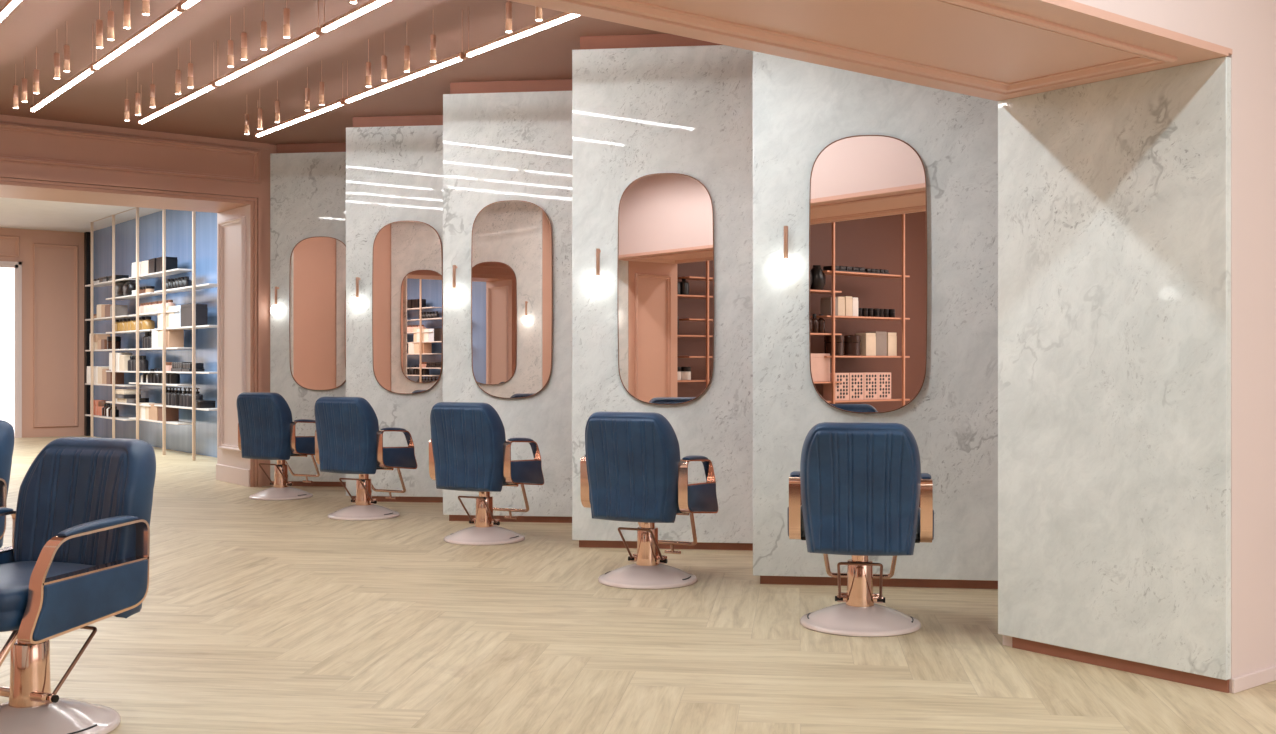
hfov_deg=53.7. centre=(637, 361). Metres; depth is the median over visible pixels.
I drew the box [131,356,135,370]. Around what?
bottle
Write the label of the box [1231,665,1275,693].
baseboard
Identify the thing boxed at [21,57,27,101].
pendant lamp
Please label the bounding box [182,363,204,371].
case
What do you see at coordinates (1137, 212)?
wall
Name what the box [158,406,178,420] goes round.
carton
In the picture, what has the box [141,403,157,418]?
carton
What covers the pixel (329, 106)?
diffuser
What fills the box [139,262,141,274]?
carton
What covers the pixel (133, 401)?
case
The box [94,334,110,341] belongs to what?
carton
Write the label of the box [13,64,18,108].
pendant lamp
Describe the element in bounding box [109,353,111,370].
carton
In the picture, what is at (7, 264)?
trim
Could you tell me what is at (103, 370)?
carton
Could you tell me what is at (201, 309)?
carton
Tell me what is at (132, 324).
bottle
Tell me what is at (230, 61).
pendant lamp
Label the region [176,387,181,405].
pump bottle
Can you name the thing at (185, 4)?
linear pendant light
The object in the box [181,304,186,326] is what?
carton
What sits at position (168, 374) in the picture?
pump bottle
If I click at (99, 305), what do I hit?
carton
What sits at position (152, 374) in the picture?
pump bottle
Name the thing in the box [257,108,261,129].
pendant lamp
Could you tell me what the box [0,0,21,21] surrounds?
linear pendant light
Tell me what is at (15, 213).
ceiling
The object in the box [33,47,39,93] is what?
pendant lamp
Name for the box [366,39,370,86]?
pendant lamp
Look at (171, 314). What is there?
carton
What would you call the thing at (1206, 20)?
lintel
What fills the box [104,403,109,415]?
bottle
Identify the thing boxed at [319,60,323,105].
pendant lamp
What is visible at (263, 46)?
pendant lamp
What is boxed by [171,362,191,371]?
case
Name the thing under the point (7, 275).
door
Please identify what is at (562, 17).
linear pendant light
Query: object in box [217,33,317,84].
diffuser
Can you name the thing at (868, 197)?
wall mirror
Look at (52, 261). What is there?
wall
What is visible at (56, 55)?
pendant lamp
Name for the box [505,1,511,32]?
pendant lamp
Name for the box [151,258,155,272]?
carton
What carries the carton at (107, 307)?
on the shelving
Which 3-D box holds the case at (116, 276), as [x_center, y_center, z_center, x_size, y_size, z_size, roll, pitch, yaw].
[-7.900,-1.270,19.145,0.204,0.081,0.404,0,0,-38]
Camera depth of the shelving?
17.52 m
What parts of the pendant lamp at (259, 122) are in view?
lamp shade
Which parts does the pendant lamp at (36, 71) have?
lamp shade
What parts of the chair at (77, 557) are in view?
panel, arm frame, seat, lever knob, pump lever, arm frame, backrest, panel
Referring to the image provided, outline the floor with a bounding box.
[0,436,1275,733]
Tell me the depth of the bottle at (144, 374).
17.94 m
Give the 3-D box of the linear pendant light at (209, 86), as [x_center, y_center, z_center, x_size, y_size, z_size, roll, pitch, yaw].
[-3.432,-2.045,9.337,0.040,0.311,1.706,0,0,-38]
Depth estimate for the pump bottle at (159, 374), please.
17.39 m
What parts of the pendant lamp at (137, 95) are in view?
lamp shade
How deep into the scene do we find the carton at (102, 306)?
19.48 m
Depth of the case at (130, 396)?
18.54 m
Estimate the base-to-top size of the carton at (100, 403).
0.223 m
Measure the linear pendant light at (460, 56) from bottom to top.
0.311 m
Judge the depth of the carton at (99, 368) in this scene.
19.52 m
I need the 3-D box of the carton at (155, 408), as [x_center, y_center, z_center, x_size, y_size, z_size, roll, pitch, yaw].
[-6.575,0.700,17.415,0.200,0.211,0.190,0,0,-38]
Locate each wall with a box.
[0,228,83,437]
[94,209,216,456]
[262,205,273,485]
[270,34,997,588]
[998,0,1275,692]
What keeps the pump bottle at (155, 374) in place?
on the shelving
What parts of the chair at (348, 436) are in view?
arm frame, backrest, pump lever, arm frame, panel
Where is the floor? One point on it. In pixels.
(255, 616)
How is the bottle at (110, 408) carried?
on the shelving
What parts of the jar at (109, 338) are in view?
lid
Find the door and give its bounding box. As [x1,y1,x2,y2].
[0,267,14,436]
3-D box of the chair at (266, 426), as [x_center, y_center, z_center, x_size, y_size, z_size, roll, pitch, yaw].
[-3.294,0.762,11.656,0.666,0.975,0.751,0,0,24]
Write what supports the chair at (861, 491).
on the floor
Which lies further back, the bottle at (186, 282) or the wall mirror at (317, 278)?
the bottle at (186, 282)
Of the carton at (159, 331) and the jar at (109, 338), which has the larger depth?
the jar at (109, 338)
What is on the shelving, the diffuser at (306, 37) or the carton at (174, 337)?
the carton at (174, 337)
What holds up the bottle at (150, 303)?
on the shelving
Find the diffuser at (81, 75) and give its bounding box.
[32,70,91,110]
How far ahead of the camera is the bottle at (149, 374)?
17.73 m
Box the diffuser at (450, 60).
[347,57,460,102]
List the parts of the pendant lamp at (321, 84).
lamp shade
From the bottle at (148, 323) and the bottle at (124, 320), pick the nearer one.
the bottle at (148, 323)
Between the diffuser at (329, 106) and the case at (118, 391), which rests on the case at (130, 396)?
the case at (118, 391)
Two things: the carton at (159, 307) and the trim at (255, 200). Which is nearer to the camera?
the trim at (255, 200)
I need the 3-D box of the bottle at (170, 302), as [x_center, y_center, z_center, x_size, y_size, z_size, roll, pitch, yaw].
[-6.361,-0.766,17.141,0.135,0.161,0.135,0,0,-38]
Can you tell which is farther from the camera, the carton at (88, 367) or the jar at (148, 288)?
the carton at (88, 367)
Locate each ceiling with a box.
[0,0,667,144]
[0,197,161,232]
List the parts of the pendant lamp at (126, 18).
lamp shade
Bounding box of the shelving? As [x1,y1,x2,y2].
[85,207,216,460]
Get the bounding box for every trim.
[0,114,268,486]
[0,261,21,437]
[84,232,90,435]
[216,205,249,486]
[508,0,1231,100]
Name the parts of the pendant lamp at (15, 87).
lamp shade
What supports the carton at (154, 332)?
on the shelving
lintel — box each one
[0,121,275,212]
[1072,0,1231,48]
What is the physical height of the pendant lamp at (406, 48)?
0.326 m
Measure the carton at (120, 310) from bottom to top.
0.174 m
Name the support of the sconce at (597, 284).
attached to the wall at (752, 127)
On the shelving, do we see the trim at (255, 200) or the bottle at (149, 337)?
the bottle at (149, 337)
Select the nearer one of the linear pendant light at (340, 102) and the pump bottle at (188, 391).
the linear pendant light at (340, 102)
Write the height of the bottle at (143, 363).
0.223 m
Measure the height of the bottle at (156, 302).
0.161 m
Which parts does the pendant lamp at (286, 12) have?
lamp shade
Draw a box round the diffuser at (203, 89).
[140,86,212,123]
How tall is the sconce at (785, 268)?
0.290 m
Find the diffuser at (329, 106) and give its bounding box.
[257,103,341,136]
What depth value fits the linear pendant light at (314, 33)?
7.81 m
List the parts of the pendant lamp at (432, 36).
lamp shade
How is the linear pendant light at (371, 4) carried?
hanging from the ceiling at (98, 98)
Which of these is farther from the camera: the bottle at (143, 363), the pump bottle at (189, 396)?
the bottle at (143, 363)
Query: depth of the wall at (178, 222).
18.06 m
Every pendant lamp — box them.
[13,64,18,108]
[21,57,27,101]
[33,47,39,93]
[54,53,59,78]
[64,45,69,71]
[96,0,102,48]
[107,0,113,40]
[123,0,130,28]
[124,99,129,120]
[135,93,140,114]
[142,0,149,14]
[150,63,154,107]
[175,70,180,94]
[187,40,192,87]
[227,15,233,66]
[241,32,246,59]
[244,114,248,134]
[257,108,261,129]
[260,0,266,49]
[275,81,279,122]
[283,0,289,37]
[305,67,309,110]
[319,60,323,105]
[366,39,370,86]
[381,55,386,80]
[404,46,409,71]
[430,34,435,61]
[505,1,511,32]
[535,6,541,20]
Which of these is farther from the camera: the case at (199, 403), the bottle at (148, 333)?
the bottle at (148, 333)
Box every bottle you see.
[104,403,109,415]
[108,405,111,416]
[111,406,118,416]
[116,319,122,331]
[119,319,126,330]
[123,318,129,330]
[127,318,133,330]
[128,356,133,370]
[130,318,135,330]
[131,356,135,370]
[139,317,145,329]
[140,356,147,370]
[142,316,154,329]
[142,332,146,347]
[143,303,148,312]
[143,370,149,382]
[144,332,149,347]
[146,302,152,312]
[147,332,151,347]
[148,369,154,382]
[151,368,156,382]
[152,301,158,311]
[154,368,159,382]
[158,373,161,382]
[166,300,175,305]
[166,373,171,383]
[166,387,171,404]
[168,279,174,288]
[168,387,174,404]
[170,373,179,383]
[172,387,178,405]
[175,277,180,287]
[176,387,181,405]
[178,277,183,287]
[180,387,186,405]
[182,276,191,286]
[184,388,190,406]
[187,388,191,406]
[196,388,202,399]
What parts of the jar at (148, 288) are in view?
lid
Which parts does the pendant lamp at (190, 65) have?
lamp shade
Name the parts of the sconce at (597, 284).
stem, globe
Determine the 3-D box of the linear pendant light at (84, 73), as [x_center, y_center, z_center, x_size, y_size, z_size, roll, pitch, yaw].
[-4.057,-2.045,8.854,0.040,0.311,1.706,0,0,-38]
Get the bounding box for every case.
[99,276,107,282]
[107,275,128,280]
[115,394,140,398]
[116,389,140,394]
[117,398,126,402]
[127,399,135,403]
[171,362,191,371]
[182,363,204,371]
[196,400,215,407]
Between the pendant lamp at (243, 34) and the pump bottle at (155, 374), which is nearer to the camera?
the pendant lamp at (243, 34)
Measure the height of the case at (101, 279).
0.081 m
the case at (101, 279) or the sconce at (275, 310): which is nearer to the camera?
the sconce at (275, 310)
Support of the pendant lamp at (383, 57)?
hanging from the ceiling at (98, 98)
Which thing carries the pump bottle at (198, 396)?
on the shelving
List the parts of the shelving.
shelf, shelf, shelf, shelf, shelf, rail, shelf, shelf, shelf, shelf, shelf, shelf, shelf, shelf, shelf, shelf, shelf, shelf, shelf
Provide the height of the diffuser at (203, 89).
0.018 m
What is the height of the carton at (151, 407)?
0.223 m
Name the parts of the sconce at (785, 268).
stem, globe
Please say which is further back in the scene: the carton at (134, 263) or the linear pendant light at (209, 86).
the carton at (134, 263)
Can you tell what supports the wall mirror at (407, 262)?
attached to the wall at (752, 127)
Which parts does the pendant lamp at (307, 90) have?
lamp shade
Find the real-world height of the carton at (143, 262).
0.198 m
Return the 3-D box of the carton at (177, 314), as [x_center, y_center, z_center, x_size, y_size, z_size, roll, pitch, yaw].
[-6.007,-0.603,16.710,0.200,0.285,0.240,0,0,-38]
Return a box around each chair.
[0,420,13,547]
[0,437,155,733]
[237,392,319,500]
[314,397,416,520]
[429,402,543,544]
[580,411,717,589]
[787,422,933,636]
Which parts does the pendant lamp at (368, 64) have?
lamp shade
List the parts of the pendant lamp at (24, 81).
lamp shade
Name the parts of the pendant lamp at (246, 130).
lamp shade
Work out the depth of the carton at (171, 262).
17.20 m
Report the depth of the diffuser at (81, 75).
8.79 m
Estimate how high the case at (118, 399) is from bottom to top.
0.062 m
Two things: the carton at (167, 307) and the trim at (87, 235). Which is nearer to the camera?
the carton at (167, 307)
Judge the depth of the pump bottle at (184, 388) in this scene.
16.61 m
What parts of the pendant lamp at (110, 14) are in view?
lamp shade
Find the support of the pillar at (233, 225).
attached to the wall at (265, 209)
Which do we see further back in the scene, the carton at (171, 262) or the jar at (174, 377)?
the carton at (171, 262)
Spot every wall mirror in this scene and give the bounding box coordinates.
[289,236,345,390]
[372,221,442,393]
[471,200,552,398]
[617,173,713,404]
[809,135,926,413]
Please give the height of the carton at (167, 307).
0.298 m
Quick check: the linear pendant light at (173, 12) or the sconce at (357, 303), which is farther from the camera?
the sconce at (357, 303)
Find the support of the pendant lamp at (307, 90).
hanging from the ceiling at (98, 98)
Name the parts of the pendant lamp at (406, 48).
lamp shade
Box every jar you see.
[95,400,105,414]
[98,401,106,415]
[107,336,120,348]
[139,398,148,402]
[145,286,154,292]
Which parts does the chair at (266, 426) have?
arm frame, backrest, pump lever, arm frame, panel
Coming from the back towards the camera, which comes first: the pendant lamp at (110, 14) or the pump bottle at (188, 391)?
the pump bottle at (188, 391)
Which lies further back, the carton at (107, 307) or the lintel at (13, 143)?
the carton at (107, 307)
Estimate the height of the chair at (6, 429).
0.975 m
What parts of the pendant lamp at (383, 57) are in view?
lamp shade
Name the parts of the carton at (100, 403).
lid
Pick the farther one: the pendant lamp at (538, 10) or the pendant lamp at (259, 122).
the pendant lamp at (259, 122)
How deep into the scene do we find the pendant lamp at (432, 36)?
7.85 m
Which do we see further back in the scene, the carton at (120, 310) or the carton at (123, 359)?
the carton at (120, 310)
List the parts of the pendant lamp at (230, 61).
lamp shade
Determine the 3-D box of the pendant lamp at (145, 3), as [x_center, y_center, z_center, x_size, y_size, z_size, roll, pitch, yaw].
[-2.655,-2.037,6.797,0.040,0.326,0.040,0,0,-38]
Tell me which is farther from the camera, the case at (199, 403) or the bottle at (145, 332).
the bottle at (145, 332)
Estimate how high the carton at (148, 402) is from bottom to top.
0.223 m
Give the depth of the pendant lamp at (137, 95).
9.55 m
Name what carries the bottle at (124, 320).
on the shelving
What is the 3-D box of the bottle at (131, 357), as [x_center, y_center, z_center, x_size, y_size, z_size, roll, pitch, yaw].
[-7.448,0.018,18.544,0.120,0.223,0.120,0,0,-38]
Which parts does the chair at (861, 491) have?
arm frame, panel, lever knob, pump lever, backrest, panel, arm frame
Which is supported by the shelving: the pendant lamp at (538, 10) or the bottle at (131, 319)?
the bottle at (131, 319)
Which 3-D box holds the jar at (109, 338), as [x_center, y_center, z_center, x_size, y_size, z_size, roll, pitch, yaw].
[-8.043,-0.292,19.345,0.204,0.198,0.201,0,0,-38]
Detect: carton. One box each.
[87,366,90,382]
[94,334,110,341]
[94,366,108,383]
[97,304,108,317]
[97,339,101,349]
[98,367,108,383]
[101,305,104,317]
[101,339,106,348]
[102,369,108,383]
[105,305,109,316]
[106,370,123,383]
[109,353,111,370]
[110,305,127,316]
[115,353,131,370]
[119,355,135,370]
[132,262,135,276]
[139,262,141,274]
[139,402,151,418]
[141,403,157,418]
[142,261,144,274]
[145,260,148,273]
[145,404,148,419]
[149,403,161,419]
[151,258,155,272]
[152,329,158,347]
[153,405,157,420]
[156,257,159,271]
[158,306,161,327]
[158,330,161,347]
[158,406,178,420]
[159,257,177,271]
[166,306,173,327]
[166,329,183,347]
[169,306,174,327]
[175,305,180,326]
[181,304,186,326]
[187,304,207,325]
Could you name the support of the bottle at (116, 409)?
on the shelving
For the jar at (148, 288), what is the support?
on the shelving
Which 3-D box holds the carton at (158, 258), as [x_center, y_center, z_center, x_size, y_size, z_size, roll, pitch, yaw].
[-6.525,-1.332,17.373,0.200,0.205,0.150,0,0,-38]
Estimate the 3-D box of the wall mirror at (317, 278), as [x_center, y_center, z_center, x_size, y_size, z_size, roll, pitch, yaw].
[-3.176,-0.485,12.605,0.645,1.540,0.029,0,0,7]
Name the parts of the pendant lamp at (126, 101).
lamp shade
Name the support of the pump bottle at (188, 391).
on the shelving
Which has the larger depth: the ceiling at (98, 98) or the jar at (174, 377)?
the jar at (174, 377)
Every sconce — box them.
[270,287,280,315]
[351,277,362,309]
[447,265,460,301]
[590,249,605,291]
[776,226,795,277]
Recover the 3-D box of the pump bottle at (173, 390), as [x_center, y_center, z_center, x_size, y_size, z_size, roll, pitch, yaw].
[-6.281,0.461,17.038,0.135,0.248,0.135,0,0,-38]
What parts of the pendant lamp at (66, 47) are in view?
lamp shade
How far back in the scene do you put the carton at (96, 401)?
19.84 m
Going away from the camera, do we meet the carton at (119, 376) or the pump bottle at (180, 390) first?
the pump bottle at (180, 390)
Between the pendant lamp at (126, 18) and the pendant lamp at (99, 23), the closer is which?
the pendant lamp at (126, 18)
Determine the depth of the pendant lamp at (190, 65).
8.59 m
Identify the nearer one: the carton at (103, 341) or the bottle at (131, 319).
the bottle at (131, 319)
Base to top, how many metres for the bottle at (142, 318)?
0.192 m
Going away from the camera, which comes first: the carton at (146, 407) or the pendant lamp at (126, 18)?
the pendant lamp at (126, 18)
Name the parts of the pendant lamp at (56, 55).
lamp shade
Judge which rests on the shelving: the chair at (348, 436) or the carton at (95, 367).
the carton at (95, 367)
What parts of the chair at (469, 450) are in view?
arm frame, backrest, pump lever, arm frame, panel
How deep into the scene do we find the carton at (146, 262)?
17.66 m
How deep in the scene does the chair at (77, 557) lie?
4.31 m
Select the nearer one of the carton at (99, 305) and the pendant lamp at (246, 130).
the pendant lamp at (246, 130)
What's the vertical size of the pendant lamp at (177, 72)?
0.326 m
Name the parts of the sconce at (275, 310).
globe, stem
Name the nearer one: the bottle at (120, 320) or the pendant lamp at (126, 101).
the pendant lamp at (126, 101)
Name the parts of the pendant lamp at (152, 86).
lamp shade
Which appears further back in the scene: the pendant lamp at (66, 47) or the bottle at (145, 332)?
the bottle at (145, 332)
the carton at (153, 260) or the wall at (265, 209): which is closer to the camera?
the wall at (265, 209)
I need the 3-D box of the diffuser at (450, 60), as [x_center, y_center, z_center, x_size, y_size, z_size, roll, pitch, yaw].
[-1.610,-1.900,8.535,0.021,0.018,1.658,0,0,-38]
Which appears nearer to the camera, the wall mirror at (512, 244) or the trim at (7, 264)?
the wall mirror at (512, 244)
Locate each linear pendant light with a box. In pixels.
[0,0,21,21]
[30,24,96,111]
[92,3,184,69]
[138,43,216,123]
[180,0,198,9]
[214,0,322,85]
[255,63,345,136]
[320,0,389,33]
[344,10,465,103]
[465,7,579,57]
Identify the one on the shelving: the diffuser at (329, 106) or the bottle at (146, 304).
the bottle at (146, 304)
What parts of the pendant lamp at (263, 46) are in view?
lamp shade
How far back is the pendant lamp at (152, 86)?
9.26 m
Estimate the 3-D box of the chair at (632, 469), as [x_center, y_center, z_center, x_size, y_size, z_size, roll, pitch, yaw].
[0.059,0.762,7.208,0.666,0.975,0.751,0,0,24]
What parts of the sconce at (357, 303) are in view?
globe, stem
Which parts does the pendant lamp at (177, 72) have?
lamp shade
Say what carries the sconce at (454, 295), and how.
attached to the wall at (752, 127)
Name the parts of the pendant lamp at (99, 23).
lamp shade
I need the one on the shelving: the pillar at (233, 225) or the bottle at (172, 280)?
the bottle at (172, 280)
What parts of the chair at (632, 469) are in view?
arm frame, backrest, pump lever, arm frame, panel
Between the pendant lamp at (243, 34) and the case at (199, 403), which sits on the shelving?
the case at (199, 403)
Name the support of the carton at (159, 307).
on the shelving
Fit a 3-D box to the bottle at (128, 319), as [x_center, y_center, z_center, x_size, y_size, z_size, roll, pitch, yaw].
[-7.537,-0.551,18.687,0.175,0.192,0.175,0,0,-38]
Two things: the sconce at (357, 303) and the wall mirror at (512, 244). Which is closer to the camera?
the wall mirror at (512, 244)
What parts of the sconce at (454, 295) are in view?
globe, stem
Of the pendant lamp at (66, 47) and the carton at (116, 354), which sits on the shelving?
the carton at (116, 354)
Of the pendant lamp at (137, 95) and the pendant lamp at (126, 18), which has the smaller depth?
the pendant lamp at (126, 18)
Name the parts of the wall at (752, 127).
marble panel, marble panel, marble panel, marble panel, marble panel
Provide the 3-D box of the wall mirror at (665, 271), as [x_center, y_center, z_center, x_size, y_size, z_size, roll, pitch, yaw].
[0.184,-0.485,8.379,0.645,1.540,0.029,0,0,7]
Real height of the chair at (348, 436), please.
0.975 m
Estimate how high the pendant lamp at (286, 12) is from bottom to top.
0.326 m
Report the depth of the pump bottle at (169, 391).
17.10 m
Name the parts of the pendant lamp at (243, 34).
lamp shade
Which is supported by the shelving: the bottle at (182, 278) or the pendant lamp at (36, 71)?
the bottle at (182, 278)
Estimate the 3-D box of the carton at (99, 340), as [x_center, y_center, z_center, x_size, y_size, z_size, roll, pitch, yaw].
[-8.309,-0.274,19.676,0.200,0.161,0.200,0,0,-38]
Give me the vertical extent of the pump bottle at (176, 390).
0.248 m
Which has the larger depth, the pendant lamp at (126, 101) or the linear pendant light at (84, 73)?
the pendant lamp at (126, 101)
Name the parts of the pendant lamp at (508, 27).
lamp shade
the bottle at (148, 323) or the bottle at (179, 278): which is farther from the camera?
the bottle at (148, 323)
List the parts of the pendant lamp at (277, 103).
lamp shade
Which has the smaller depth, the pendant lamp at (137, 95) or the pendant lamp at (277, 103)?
the pendant lamp at (137, 95)
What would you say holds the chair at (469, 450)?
on the floor

